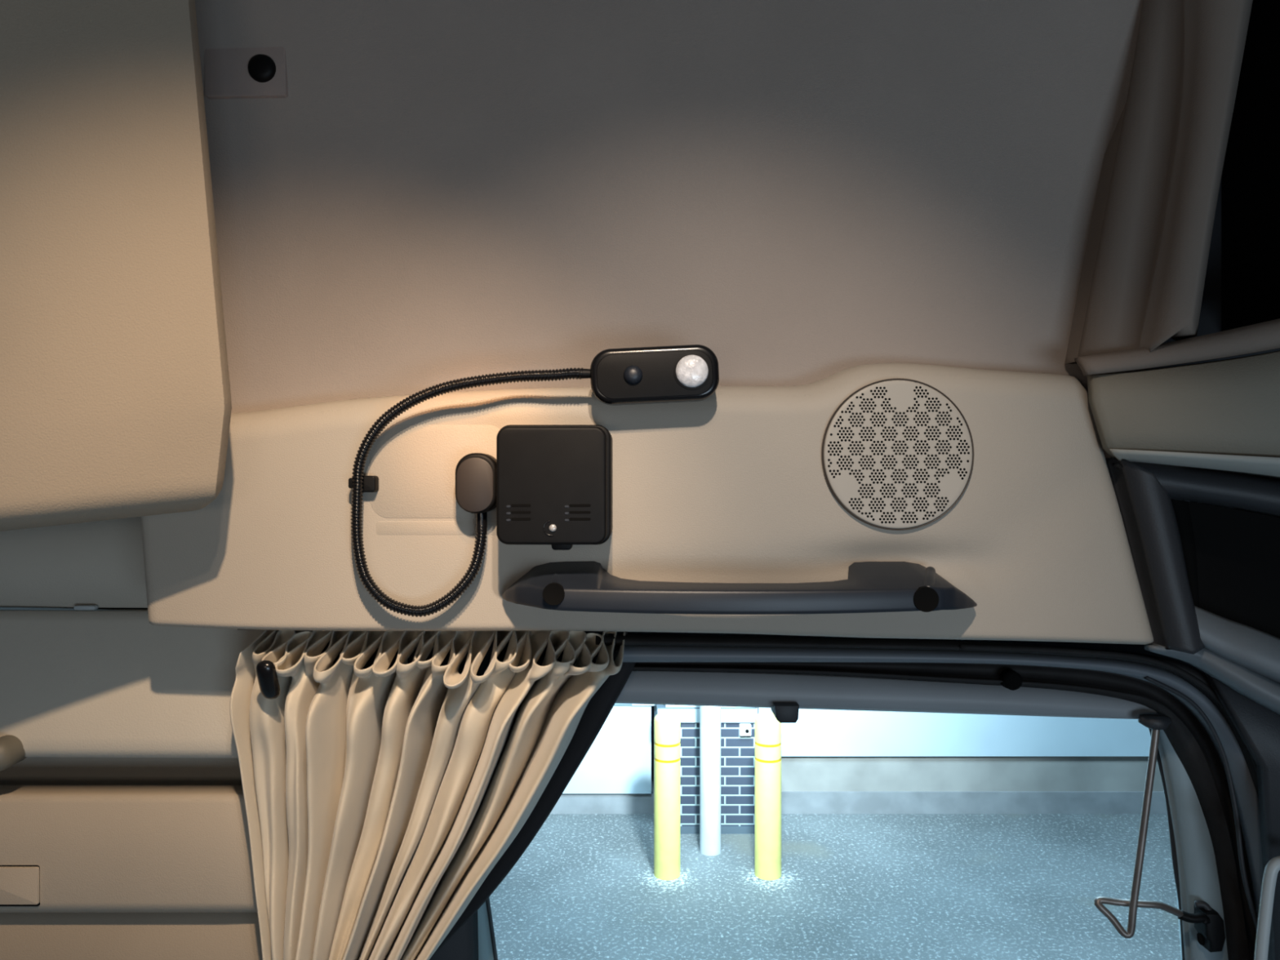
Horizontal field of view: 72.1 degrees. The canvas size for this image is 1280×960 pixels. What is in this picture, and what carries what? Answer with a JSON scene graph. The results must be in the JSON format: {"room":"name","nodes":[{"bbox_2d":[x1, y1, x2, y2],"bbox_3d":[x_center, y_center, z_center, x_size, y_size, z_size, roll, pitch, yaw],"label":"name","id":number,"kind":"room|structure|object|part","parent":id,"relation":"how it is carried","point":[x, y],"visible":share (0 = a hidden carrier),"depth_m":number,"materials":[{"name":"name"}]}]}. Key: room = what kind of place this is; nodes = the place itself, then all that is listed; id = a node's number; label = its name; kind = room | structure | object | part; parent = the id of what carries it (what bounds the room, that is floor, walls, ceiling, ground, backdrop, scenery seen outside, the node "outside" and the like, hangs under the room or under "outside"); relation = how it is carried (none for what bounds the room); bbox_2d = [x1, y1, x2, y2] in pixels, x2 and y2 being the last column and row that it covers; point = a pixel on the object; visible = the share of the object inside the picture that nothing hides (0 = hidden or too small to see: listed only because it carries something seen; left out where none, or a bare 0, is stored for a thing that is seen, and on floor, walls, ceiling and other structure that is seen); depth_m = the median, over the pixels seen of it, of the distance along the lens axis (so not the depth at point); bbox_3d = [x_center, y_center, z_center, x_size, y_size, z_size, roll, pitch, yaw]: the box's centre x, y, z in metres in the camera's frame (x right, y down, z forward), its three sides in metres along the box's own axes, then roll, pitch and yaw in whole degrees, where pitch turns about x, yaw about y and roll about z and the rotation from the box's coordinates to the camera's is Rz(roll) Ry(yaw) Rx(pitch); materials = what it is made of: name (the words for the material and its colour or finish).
{"room":"truck cab interior","nodes":[
{"label":"truck cab interior","id":0,"kind":"room"},
{"bbox_2d":[0,516,311,959],"bbox_3d":[-0.673,0.353,0.916,0.687,0.639,0.071,0,0,0],"label":"wall","id":1,"kind":"structure","parent":0,"point":[73,683],"depth_m":0.91,"materials":[{"name":"beige plastic"}]},
{"bbox_2d":[0,734,26,771],"bbox_3d":[-0.632,0.271,0.872,0.032,0.032,0.037,0,0,0],"label":"handle","id":2,"kind":"object","parent":1,"relation":"attached to","point":[12,752],"visible":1,"depth_m":0.87,"materials":[{"name":"beige plastic"}]},
{"bbox_2d":[0,606,125,610],"bbox_3d":[-0.765,0.137,0.922,0.482,0.009,0.004,0,0,0],"label":"trim","id":3,"kind":"structure","parent":1,"relation":"attached to","point":[2,608],"depth_m":0.92,"materials":[{"name":"plastic"}]},
{"bbox_2d":[74,604,97,609],"bbox_3d":[-0.579,0.133,0.920,0.022,0.004,0.006,0,0,0],"label":"clip","id":4,"kind":"object","parent":1,"relation":"attached to","point":[78,606],"visible":1,"depth_m":0.92,"materials":[{"name":"grey plastic"}]},
{"bbox_2d":[0,785,257,912],"bbox_3d":[-0.698,0.385,0.928,0.632,0.131,0.093,0,0,0],"label":"drawer","id":5,"kind":"object","parent":1,"relation":"on","point":[64,848],"visible":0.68,"depth_m":0.89,"materials":[{"name":"plastic"}]},
{"bbox_2d":[237,629,262,630],"bbox_3d":[-0.192,0.145,0.880,0.416,0.008,0.012,0,0,0],"label":"track","id":6,"kind":"object","parent":1,"relation":"attached to","point":[237,629],"visible":0.07,"depth_m":0.87,"materials":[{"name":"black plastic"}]},
{"bbox_2d":[229,630,635,959],"bbox_3d":[-0.190,0.354,0.857,0.396,0.433,0.169,0,0,-2],"label":"curtain","id":7,"kind":"object","parent":6,"relation":"hanging from","point":[384,807],"visible":0.98,"depth_m":0.83,"materials":[{"name":"beige fabric"}]},
{"bbox_2d":[256,660,280,699],"bbox_3d":[-0.339,0.182,0.803,0.018,0.038,0.024,0,0,0],"label":"toggle","id":8,"kind":"object","parent":7,"relation":"attached to","point":[267,676],"visible":1,"depth_m":0.80,"materials":[{"name":"black plastic"}]},
{"bbox_2d":[0,179,1279,785],"bbox_3d":[0.000,-0.430,0.995,2.600,1.800,0.030,0,0,0],"label":"wall","id":9,"kind":"structure","parent":0,"point":[32,771],"depth_m":0.98,"materials":[{"name":"plastic"}]},
{"bbox_2d":[311,631,1262,959],"bbox_3d":[0.141,0.384,0.920,1.051,0.462,0.130,0,0,0],"label":"door","id":10,"kind":"structure","parent":9,"relation":"in","point":[1208,773],"depth_m":0.92,"materials":[{"name":"rubber"}]},
{"bbox_2d":[471,915,472,959],"bbox_3d":[0.210,0.430,0.960,0.786,0.394,0.004,0,0,0],"label":"window","id":11,"kind":"structure","parent":10,"relation":"attached to","point":[472,916],"depth_m":0.96,"materials":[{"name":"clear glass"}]},
{"bbox_2d":[770,702,799,723],"bbox_3d":[0.151,0.241,0.925,0.025,0.018,0.040,0,0,0],"label":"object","id":12,"kind":"object","parent":10,"relation":"attached to","point":[784,712],"visible":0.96,"depth_m":0.91,"materials":[{"name":"black plastic"}]},
{"bbox_3d":[0.309,0.364,0.882,0.706,0.398,0.026,0,0,0],"label":"frame","id":13,"kind":"part","parent":10,"relation":"part of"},
{"bbox_2d":[999,668,1022,690],"bbox_3d":[0.381,0.205,0.903,0.020,0.020,0.013,0,0,0],"label":"plug","id":14,"kind":"object","parent":10,"relation":"attached to","point":[1012,680],"visible":1,"depth_m":0.90,"materials":[{"name":"black plastic"}]},
{"bbox_2d":[1093,714,1183,938],"bbox_3d":[0.526,0.352,0.902,0.117,0.225,0.022,0,0,-3],"label":"rod bracket","id":15,"kind":"object","parent":10,"relation":"attached to","point":[1157,722],"visible":1,"depth_m":0.90,"materials":[{"name":"grey metal"}]},
{"bbox_2d":[1177,900,1225,952],"bbox_3d":[0.579,0.462,0.912,0.049,0.048,0.025,0,0,0],"label":"latch","id":16,"kind":"object","parent":10,"relation":"attached to","point":[1209,924],"visible":1,"depth_m":0.91,"materials":[{"name":"black plastic"}]},
{"bbox_3d":[0.570,0.450,0.905,0.031,0.012,0.011,0,0,7],"label":"lever","id":17,"kind":"part","parent":16,"relation":"part of","materials":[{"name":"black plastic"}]},
{"bbox_2d":[195,0,1151,457],"bbox_3d":[-0.009,-0.330,0.821,0.993,0.620,0.084,0,0,1],"label":"wall","id":18,"kind":"structure","parent":0,"point":[796,193],"depth_m":0.85,"materials":[{"name":"fabric"}]},
{"bbox_2d":[0,0,231,531],"bbox_3d":[-0.545,-0.224,0.738,0.416,0.556,0.255,0,0,0],"label":"upper cabinet","id":19,"kind":"object","parent":18,"relation":"attached to","point":[116,402],"visible":1,"depth_m":0.69,"materials":[{"name":"beige plastic"}]},
{"bbox_2d":[204,46,288,99],"bbox_3d":[-0.379,-0.394,0.850,0.079,0.053,0.027,0,0,0],"label":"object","id":20,"kind":"object","parent":18,"relation":"attached to","point":[250,73],"visible":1,"depth_m":0.84,"materials":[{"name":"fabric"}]},
{"bbox_2d":[348,475,378,492],"bbox_3d":[-0.248,0.004,0.791,0.022,0.015,0.019,0,0,0],"label":"clip","id":21,"kind":"object","parent":18,"relation":"attached to","point":[371,484],"visible":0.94,"depth_m":0.79,"materials":[{"name":"black plastic"}]},
{"bbox_2d":[369,425,500,518],"bbox_3d":[-0.183,-0.008,0.801,0.125,0.085,0.003,0,0,0],"label":"trim","id":22,"kind":"structure","parent":18,"relation":"attached to","point":[415,466],"depth_m":0.80,"materials":[{"name":"beige plastic"}]},
{"bbox_2d":[376,520,496,534],"bbox_3d":[-0.180,0.044,0.801,0.119,0.013,0.003,0,0,0],"label":"trim","id":23,"kind":"structure","parent":18,"relation":"attached to","point":[383,527],"depth_m":0.80,"materials":[{"name":"beige plastic"}]},
{"bbox_2d":[350,344,719,617],"bbox_3d":[-0.094,0.002,0.779,0.327,0.240,0.034,0,0,3],"label":"gooseneck lamp","id":24,"kind":"object","parent":18,"relation":"attached to","point":[674,373],"visible":1,"depth_m":0.77,"materials":[{"name":"black plastic"}]},
{"bbox_3d":[0.013,-0.091,0.766,0.102,0.043,0.003,0,0,0],"label":"head plate","id":25,"kind":"part","parent":24,"relation":"part of","materials":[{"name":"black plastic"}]},
{"bbox_2d":[496,425,612,550],"bbox_3d":[-0.074,0.006,0.772,0.098,0.107,0.071,0,0,0],"label":"plastic box","id":26,"kind":"object","parent":18,"relation":"attached to","point":[554,482],"visible":1,"depth_m":0.74,"materials":[{"name":"plastic"}]},
{"bbox_2d":[506,504,591,521],"bbox_3d":[-0.077,0.028,0.739,0.071,0.014,0.002,0,0,0],"label":"vent","id":27,"kind":"object","parent":26,"relation":"attached to","point":[514,513],"depth_m":0.74,"materials":[{"name":"black plastic"}]},
{"bbox_2d":[140,363,1153,644],"bbox_3d":[0.005,0.021,0.848,0.944,0.262,0.104,0,0,0],"label":"trim","id":28,"kind":"structure","parent":18,"relation":"attached to","point":[729,486],"depth_m":0.80,"materials":[{"name":"beige plastic"}]},
{"bbox_2d":[502,560,977,614],"bbox_3d":[0.089,0.093,0.768,0.425,0.041,0.080,0,0,0],"label":"grab rail","id":29,"kind":"object","parent":18,"relation":"attached to","point":[573,586],"visible":1,"depth_m":0.74,"materials":[{"name":"black plastic"}]},
{"bbox_2d":[821,378,973,530],"bbox_3d":[0.233,-0.023,0.802,0.137,0.137,0.023,0,0,0],"label":"speaker","id":30,"kind":"object","parent":18,"relation":"attached to","point":[897,454],"visible":1,"depth_m":0.79,"materials":[{"name":"plastic"}]},
{"bbox_2d":[1084,350,1279,479],"bbox_3d":[0.558,-0.054,0.751,0.319,0.164,0.127,0,0,15],"label":"trim panel","id":31,"kind":"object","parent":18,"relation":"attached to","point":[1223,415],"visible":0.96,"depth_m":0.74,"materials":[{"name":"beige plastic"}]},
{"bbox_2d":[1111,457,1279,518],"bbox_3d":[0.591,0.024,0.794,0.315,0.092,0.061,0,0,10],"label":"trim","id":32,"kind":"structure","parent":18,"relation":"attached to","point":[1243,492],"depth_m":0.78,"materials":[{"name":"grey plastic"}]},
{"bbox_2d":[1204,671,1279,959],"bbox_3d":[0.611,0.351,0.837,0.154,0.367,0.027,0,0,10],"label":"wall","id":33,"kind":"structure","parent":0,"point":[1258,726],"depth_m":0.84,"materials":[{"name":"grey plastic"}]},
{"bbox_2d":[1105,457,1204,653],"bbox_3d":[0.474,0.067,0.806,0.083,0.175,0.048,0,0,0],"label":"trim","id":34,"kind":"structure","parent":33,"relation":"attached to","point":[1146,508],"depth_m":0.79,"materials":[{"name":"grey plastic"}]},
{"bbox_2d":[1170,498,1199,607],"bbox_3d":[0.522,0.069,0.847,0.031,0.115,0.004,0,0,0],"label":"trim","id":35,"kind":"structure","parent":33,"relation":"attached to","point":[1181,508],"depth_m":0.84,"materials":[{"name":"black plastic"}]},
{"bbox_2d":[1144,642,1279,715],"bbox_3d":[0.592,0.219,0.785,0.258,0.135,0.045,0,0,17],"label":"trim","id":36,"kind":"structure","parent":33,"relation":"attached to","point":[1258,688],"depth_m":0.79,"materials":[{"name":"grey plastic"}]},
{"bbox_2d":[1188,501,1279,638],"bbox_3d":[0.650,0.130,0.832,0.306,0.264,0.011,0,0,12],"label":"window","id":37,"kind":"structure","parent":33,"relation":"in","point":[1237,552],"depth_m":0.84,"materials":[{"name":"black glass"}]},
{"bbox_2d":[1194,605,1279,683],"bbox_3d":[0.628,0.179,0.794,0.262,0.132,0.094,0,0,13],"label":"trim","id":38,"kind":"structure","parent":33,"relation":"attached to","point":[1256,651],"depth_m":0.79,"materials":[{"name":"grey plastic"}]},
{"bbox_2d":[1253,856,1279,959],"bbox_3d":[0.583,0.422,0.800,0.056,0.160,0.010,0,0,0],"label":"grab bar","id":39,"kind":"object","parent":33,"relation":"attached to","point":[1272,868],"visible":1,"depth_m":0.80,"materials":[{"name":"grey plastic"}]},
{"bbox_3d":[0.000,-0.700,-0.300,3.200,0.040,2.500,0,0,0],"label":"ceiling","id":40,"kind":"structure","parent":0,"visible":0},
{"bbox_2d":[1064,0,1279,375],"bbox_3d":[0.956,-0.427,0.917,1.120,0.666,0.465,0,0,0],"label":"curtain","id":41,"kind":"object","parent":40,"relation":"attached to","point":[1202,108],"visible":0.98,"depth_m":0.80,"materials":[{"name":"beige fabric"}]},
{"label":"outside","id":42,"kind":"structure","parent":0,"visible":0},
{"bbox_2d":[488,706,1181,959],"bbox_3d":[0.000,2.600,8.000,18.000,0.001,18.000,0,0,0],"label":"ground","id":43,"kind":"structure","parent":42,"point":[850,886],"depth_m":5.54,"materials":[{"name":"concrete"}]},
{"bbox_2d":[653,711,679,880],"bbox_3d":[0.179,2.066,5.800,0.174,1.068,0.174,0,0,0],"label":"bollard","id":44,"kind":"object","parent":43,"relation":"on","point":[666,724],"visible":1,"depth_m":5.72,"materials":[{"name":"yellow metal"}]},
{"bbox_2d":[653,706,757,718],"bbox_3d":[0.517,2.180,7.025,0.810,0.840,0.250,0,0,0],"label":"wall","id":45,"kind":"structure","parent":43,"relation":"on","point":[655,707],"depth_m":6.90,"materials":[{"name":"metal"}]},
{"bbox_2d":[550,781,1167,813],"bbox_3d":[0.500,2.515,7.000,15.000,0.170,0.300,0,0,0],"label":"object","id":46,"kind":"structure","parent":45,"relation":"attached to","point":[792,802],"depth_m":6.85,"materials":[{"name":"concrete"}]},
{"bbox_2d":[781,756,1164,791],"bbox_3d":[4.461,2.290,7.008,7.078,0.280,0.285,0,0,0],"label":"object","id":47,"kind":"structure","parent":45,"relation":"attached to","point":[798,774],"depth_m":6.87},
{"bbox_2d":[656,704,757,834],"bbox_3d":[0.494,1.100,6.710,0.729,3.000,0.520,0,0,0],"label":"brick pier","id":48,"kind":"structure","parent":43,"relation":"on","point":[737,752],"depth_m":6.47,"materials":[{"name":"brick"}]},
{"bbox_3d":[0.523,0.635,6.715,0.670,2.070,0.510,0,0,0],"label":"frame panel","id":49,"kind":"part","parent":48,"relation":"part of","materials":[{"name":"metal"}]},
{"bbox_2d":[739,723,751,736],"bbox_3d":[0.773,1.832,6.452,0.086,0.084,0.034,0,0,0],"label":"switch box","id":50,"kind":"object","parent":48,"relation":"attached to","point":[744,728],"visible":1,"depth_m":6.44,"materials":[{"name":"white plastic"}]},
{"bbox_2d":[699,706,720,856],"bbox_3d":[0.493,0.950,6.160,0.148,3.300,0.148,0,0,0],"label":"steel post","id":51,"kind":"object","parent":43,"relation":"on","point":[709,716],"visible":0.19,"depth_m":6.10,"materials":[{"name":"white metal"}]},
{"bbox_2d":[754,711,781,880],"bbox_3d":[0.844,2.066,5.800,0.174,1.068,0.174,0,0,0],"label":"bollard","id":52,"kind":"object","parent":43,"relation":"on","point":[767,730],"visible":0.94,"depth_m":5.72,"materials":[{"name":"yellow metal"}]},
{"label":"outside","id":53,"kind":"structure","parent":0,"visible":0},
{"bbox_2d":[562,703,1151,793],"bbox_3d":[0.500,0.818,6.990,15.000,3.235,0.320,0,0,0],"label":"wall","id":54,"kind":"structure","parent":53,"point":[815,732],"depth_m":6.83,"materials":[{"name":"paint"}]},
{"bbox_2d":[613,703,631,705],"bbox_3d":[-3.531,0.480,7.015,6.938,2.560,0.270,0,0,0],"label":"window","id":55,"kind":"structure","parent":54,"relation":"in","point":[615,704],"depth_m":6.88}
]}

